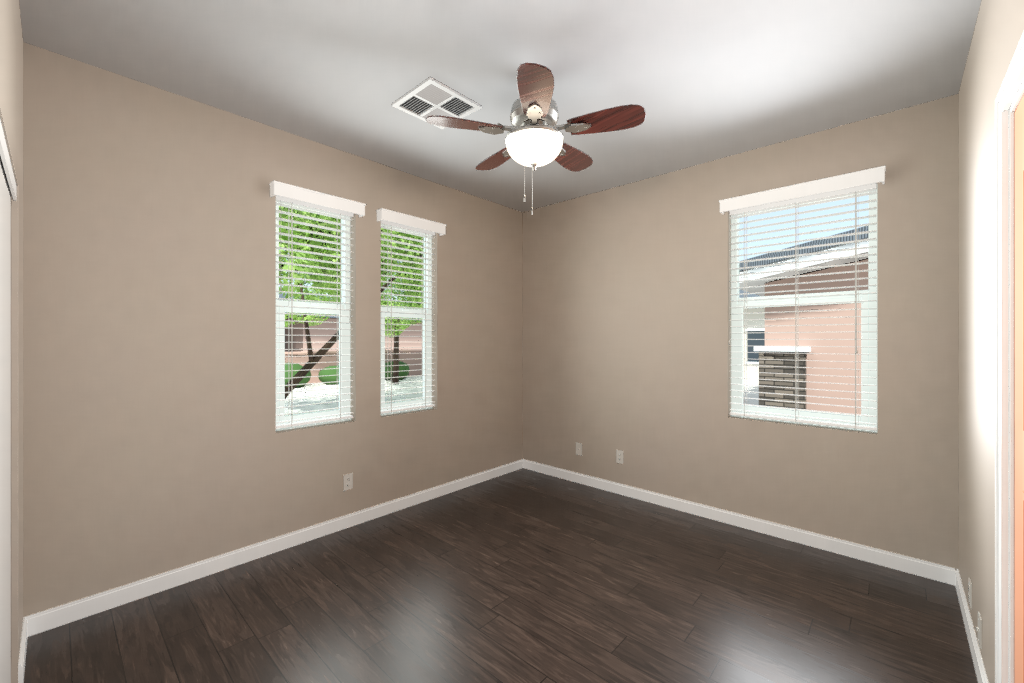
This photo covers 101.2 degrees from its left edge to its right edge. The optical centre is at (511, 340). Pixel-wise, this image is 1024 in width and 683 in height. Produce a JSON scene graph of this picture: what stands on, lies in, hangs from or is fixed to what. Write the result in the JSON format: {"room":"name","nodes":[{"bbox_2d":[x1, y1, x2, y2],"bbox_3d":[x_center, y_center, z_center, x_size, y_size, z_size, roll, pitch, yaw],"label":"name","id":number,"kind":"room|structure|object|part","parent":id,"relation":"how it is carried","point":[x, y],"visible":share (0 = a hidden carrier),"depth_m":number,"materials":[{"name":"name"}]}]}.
{"room":"empty bedroom","nodes":[
{"label":"empty bedroom","id":0,"kind":"room"},
{"bbox_2d":[0,0,22,682],"bbox_3d":[-1.105,-0.003,0.803,3.215,2.740,0.120,0,0,43],"label":"wall","id":1,"kind":"structure","parent":0,"point":[11,75],"depth_m":1.64,"materials":[{"name":"beige paint"}]},
{"bbox_2d":[0,162,10,682],"bbox_3d":[-1.468,0.399,1.171,1.336,1.913,0.032,0,0,43],"label":"closet door","id":2,"kind":"structure","parent":1,"relation":"in","point":[5,436],"depth_m":1.45,"materials":[{"name":"white wood"}]},
{"bbox_2d":[0,119,16,200],"bbox_3d":[-1.018,-0.576,0.732,2.596,0.060,0.100,0,0,43],"label":"hanging rail","id":3,"kind":"object","parent":1,"relation":"attached to","point":[5,161],"visible":1,"depth_m":1.36,"materials":[{"name":"white wood"}]},
{"bbox_2d":[18,618,27,682],"bbox_3d":[-2.085,1.321,1.793,0.407,0.092,0.013,0,0,43],"label":"baseboard","id":4,"kind":"structure","parent":1,"relation":"attached to","point":[22,654],"depth_m":1.74,"materials":[{"name":"white wood"}]},
{"bbox_2d":[23,42,522,616],"bbox_3d":[-1.375,-0.003,2.998,0.150,2.740,4.550,0,0,43],"label":"wall","id":5,"kind":"structure","parent":0,"point":[155,442],"depth_m":2.40,"materials":[{"name":"beige paint"}]},
{"bbox_2d":[23,459,522,636],"bbox_3d":[-1.061,1.321,3.220,0.013,0.092,3.500,0,0,43],"label":"baseboard","id":6,"kind":"structure","parent":5,"relation":"attached to","point":[51,618],"depth_m":2.51,"materials":[{"name":"white wood"}]},
{"bbox_2d":[276,196,353,430],"bbox_3d":[-1.404,-0.180,2.974,0.120,1.565,0.545,0,0,43],"label":"window","id":7,"kind":"structure","parent":5,"relation":"in","point":[311,418],"depth_m":2.95,"materials":[{"name":"white plastic"}]},
{"bbox_2d":[280,203,292,426],"bbox_3d":[-1.495,-0.172,2.797,0.046,1.501,0.102,0,0,4],"label":"blind cord","id":8,"kind":"object","parent":7,"relation":"attached to","point":[291,203],"depth_m":2.81,"materials":[{"name":"white fabric"}]},
{"bbox_2d":[337,213,350,419],"bbox_3d":[-1.235,-0.172,3.080,0.102,1.501,0.046,0,0,-8],"label":"blind cord","id":9,"kind":"object","parent":7,"relation":"attached to","point":[337,308],"depth_m":3.09,"materials":[{"name":"white fabric"}]},
{"bbox_2d":[269,180,365,217],"bbox_3d":[-1.315,-0.961,2.893,0.081,0.088,0.623,0,0,43],"label":"valance","id":10,"kind":"object","parent":5,"relation":"attached to","point":[285,190],"visible":1,"depth_m":2.83,"materials":[{"name":"white wood"}]},
{"bbox_2d":[343,473,352,490],"bbox_3d":[-1.198,1.037,3.074,0.008,0.115,0.070,0,0,43],"label":"outlet","id":11,"kind":"object","parent":5,"relation":"attached to","point":[347,481],"visible":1,"depth_m":3.07,"materials":[{"name":"white plastic"}]},
{"bbox_2d":[381,220,434,415],"bbox_3d":[-0.897,-0.180,3.527,0.120,1.565,0.545,0,0,43],"label":"window","id":12,"kind":"structure","parent":5,"relation":"in","point":[409,405],"depth_m":3.54,"materials":[{"name":"white plastic"}]},
{"bbox_2d":[383,226,391,411],"bbox_3d":[-0.988,-0.172,3.349,0.046,1.501,0.102,0,0,4],"label":"blind cord","id":13,"kind":"object","parent":12,"relation":"attached to","point":[391,319],"depth_m":3.36,"materials":[{"name":"white fabric"}]},
{"bbox_2d":[425,233,433,407],"bbox_3d":[-0.728,-0.172,3.632,0.102,1.501,0.046,0,0,-8],"label":"blind cord","id":14,"kind":"object","parent":12,"relation":"attached to","point":[425,233],"depth_m":3.61,"materials":[{"name":"white fabric"}]},
{"bbox_2d":[376,208,445,235],"bbox_3d":[-0.808,-0.961,3.445,0.081,0.088,0.623,0,0,43],"label":"valance","id":15,"kind":"object","parent":5,"relation":"attached to","point":[383,214],"visible":1,"depth_m":3.38,"materials":[{"name":"white wood"}]},
{"bbox_2d":[19,0,980,211],"bbox_3d":[-0.135,-1.433,1.861,3.515,0.120,4.550,0,0,43],"label":"ceiling","id":16,"kind":"structure","parent":0,"point":[702,81],"depth_m":2.09,"materials":[{"name":"white paint"}]},
{"bbox_2d":[391,77,481,128],"bbox_3d":[-0.438,-1.367,2.451,0.370,0.012,0.370,0,0,43],"label":"ceiling vent","id":17,"kind":"object","parent":16,"relation":"in","point":[426,98],"visible":0.96,"depth_m":2.42,"materials":[{"name":"white metal"}]},
{"bbox_2d":[426,63,645,214],"bbox_3d":[0.134,-1.007,2.238,1.073,0.731,1.048,0,0,43],"label":"ceiling fan","id":18,"kind":"object","parent":16,"relation":"hanging from","point":[534,138],"visible":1,"depth_m":2.10,"materials":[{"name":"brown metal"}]},
{"bbox_3d":[0.117,-0.981,2.206,0.296,0.112,0.296,0,0,43],"label":"lamp shade","id":19,"kind":"part","parent":18,"relation":"part of","materials":[{"name":"white glass"}]},
{"bbox_2d":[24,468,977,682],"bbox_3d":[-0.135,1.417,1.861,3.515,0.100,4.550,0,0,43],"label":"floor","id":20,"kind":"structure","parent":0,"point":[523,575],"depth_m":2.12,"materials":[{"name":"brown wood"}]},
{"bbox_2d":[523,94,957,570],"bbox_3d":[1.352,-0.003,3.482,3.215,2.740,0.150,0,0,43],"label":"wall","id":21,"kind":"structure","parent":0,"point":[626,348],"depth_m":3.16,"materials":[{"name":"beige paint"}]},
{"bbox_2d":[576,442,581,455],"bbox_3d":[0.639,1.042,4.026,0.070,0.115,0.012,0,0,43],"label":"outlet","id":22,"kind":"object","parent":21,"relation":"attached to","point":[578,448],"visible":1,"depth_m":4.02,"materials":[{"name":"white plastic"}]},
{"bbox_2d":[616,450,623,463],"bbox_3d":[0.959,1.037,3.736,0.070,0.115,0.008,0,0,43],"label":"outlet","id":23,"kind":"object","parent":21,"relation":"attached to","point":[620,456],"visible":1,"depth_m":3.73,"materials":[{"name":"white plastic"}]},
{"bbox_2d":[523,459,954,585],"bbox_3d":[1.297,1.321,3.422,3.189,0.092,0.013,0,0,43],"label":"baseboard","id":24,"kind":"structure","parent":21,"relation":"attached to","point":[927,569],"depth_m":2.94,"materials":[{"name":"white wood"}]},
{"bbox_2d":[719,166,885,214],"bbox_3d":[1.897,-0.990,2.826,0.923,0.090,0.081,0,0,43],"label":"window valance","id":25,"kind":"object","parent":21,"relation":"attached to","point":[849,180],"visible":1,"depth_m":2.75,"materials":[{"name":"white wood"}]},
{"bbox_2d":[729,183,876,432],"bbox_3d":[1.978,-0.203,2.915,0.845,1.560,0.120,0,0,43],"label":"window","id":26,"kind":"structure","parent":21,"relation":"in","point":[866,419],"depth_m":2.83,"materials":[{"name":"white plastic"}]},
{"bbox_2d":[729,215,729,344],"bbox_3d":[1.624,-0.451,3.136,0.012,0.965,0.012,0,0,28],"label":"blind cord","id":27,"kind":"object","parent":26,"relation":"attached to","point":[729,215],"depth_m":3.14,"materials":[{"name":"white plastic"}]},
{"bbox_2d":[744,212,744,415],"bbox_3d":[1.705,-0.193,3.085,0.004,1.501,0.002,0,0,43],"label":"blind cord","id":28,"kind":"object","parent":26,"relation":"attached to","point":[744,212],"depth_m":3.08,"materials":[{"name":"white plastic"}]},
{"bbox_2d":[795,203,795,421],"bbox_3d":[1.938,-0.193,2.871,0.004,1.501,0.002,0,0,43],"label":"blind cord","id":29,"kind":"object","parent":26,"relation":"attached to","point":[795,203],"depth_m":2.87,"materials":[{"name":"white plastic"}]},
{"bbox_2d":[798,203,798,418],"bbox_3d":[1.965,-0.193,2.882,0.002,1.501,0.002,0,0,43],"label":"blind cord","id":30,"kind":"object","parent":26,"relation":"attached to","point":[798,302],"depth_m":2.88,"materials":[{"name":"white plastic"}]},
{"bbox_2d":[855,192,857,428],"bbox_3d":[2.171,-0.193,2.649,0.012,1.501,0.018,0,0,28],"label":"blind cord","id":31,"kind":"object","parent":26,"relation":"attached to","point":[855,192],"depth_m":2.66,"materials":[{"name":"white fabric"}]},
{"bbox_2d":[958,0,1023,682],"bbox_3d":[1.105,-0.003,0.724,0.150,2.740,4.550,0,0,43],"label":"wall","id":32,"kind":"structure","parent":0,"point":[998,30],"depth_m":1.74,"materials":[{"name":"beige paint"}]},
{"bbox_2d":[968,577,971,608],"bbox_3d":[2.115,1.167,1.941,0.008,0.115,0.070,0,0,43],"label":"outlet","id":33,"kind":"object","parent":32,"relation":"attached to","point":[969,592],"visible":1,"depth_m":1.93,"materials":[{"name":"white plastic"}]},
{"bbox_2d":[955,569,988,682],"bbox_3d":[2.020,1.321,1.842,0.013,0.092,1.365,0,0,43],"label":"baseboard","id":34,"kind":"structure","parent":32,"relation":"attached to","point":[980,671],"depth_m":1.87,"materials":[{"name":"white wood"}]},
{"bbox_2d":[976,612,981,648],"bbox_3d":[1.907,1.182,1.718,0.012,0.115,0.070,0,0,43],"label":"outlet","id":35,"kind":"object","parent":32,"relation":"attached to","point":[979,628],"visible":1,"depth_m":1.70,"materials":[{"name":"white plastic"}]},
{"bbox_2d":[995,31,1023,682],"bbox_3d":[1.269,0.301,0.919,0.171,2.132,0.984,0,0,43],"label":"door frame","id":36,"kind":"structure","parent":32,"relation":"attached to","point":[1012,87],"depth_m":1.28,"materials":[{"name":"white wood"}]},
{"bbox_2d":[1014,95,1023,682],"bbox_3d":[1.220,0.337,0.964,0.097,2.037,0.818,0,0,43],"label":"door","id":37,"kind":"structure","parent":32,"relation":"in","point":[1019,394],"depth_m":1.21,"materials":[{"name":"brown paint"}]},
{"label":"outside","id":38,"kind":"structure","parent":0,"visible":0},
{"bbox_2d":[285,376,758,415],"bbox_3d":[-2.859,1.687,16.063,140.000,0.200,140.000,0,0,43],"label":"ground","id":39,"kind":"structure","parent":38,"point":[387,392],"depth_m":12.30,"materials":[{"name":"white concrete"}]},
{"bbox_2d":[285,361,408,387],"bbox_3d":[-7.745,1.193,13.646,1.120,0.913,10.256,0,0,43],"label":"bushes","id":40,"kind":"object","parent":39,"relation":"on","point":[327,370],"depth_m":14.85,"materials":[{"name":"green plant"}]},
{"bbox_2d":[279,293,422,351],"bbox_3d":[-20.545,-1.123,32.287,14.000,5.420,50.000,0,0,43],"label":"houses","id":41,"kind":"structure","parent":39,"relation":"on","point":[404,341],"depth_m":31.31,"materials":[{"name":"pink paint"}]},
{"bbox_2d":[279,206,423,398],"bbox_3d":[-2.690,-1.178,8.020,5.336,5.617,8.531,0,0,43],"label":"tree","id":42,"kind":"object","parent":39,"relation":"on","point":[332,341],"depth_m":6.38,"materials":[{"name":"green plant"}]},
{"bbox_2d":[285,349,422,382],"bbox_3d":[-5.143,1.002,18.159,0.300,1.170,100.000,0,0,43],"label":"house","id":43,"kind":"structure","parent":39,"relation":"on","point":[304,359],"depth_m":16.17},
{"bbox_2d":[286,230,423,383],"bbox_3d":[-4.037,-1.620,15.213,5.818,6.424,6.680,0,0,43],"label":"tree","id":44,"kind":"object","parent":39,"relation":"on","point":[397,333],"depth_m":14.62,"materials":[{"name":"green plant"}]},
{"bbox_2d":[739,289,764,384],"bbox_3d":[11.056,-0.473,17.548,8.500,4.120,8.000,0,0,43],"label":"house","id":45,"kind":"structure","parent":39,"relation":"on","point":[750,357],"depth_m":15.02,"materials":[{"name":"beige paint"}]},
{"bbox_2d":[739,226,867,413],"bbox_3d":[8.684,-0.662,6.242,7.710,4.498,8.770,0,0,43],"label":"house","id":46,"kind":"structure","parent":39,"relation":"on","point":[789,357],"depth_m":5.32,"materials":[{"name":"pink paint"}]}
]}

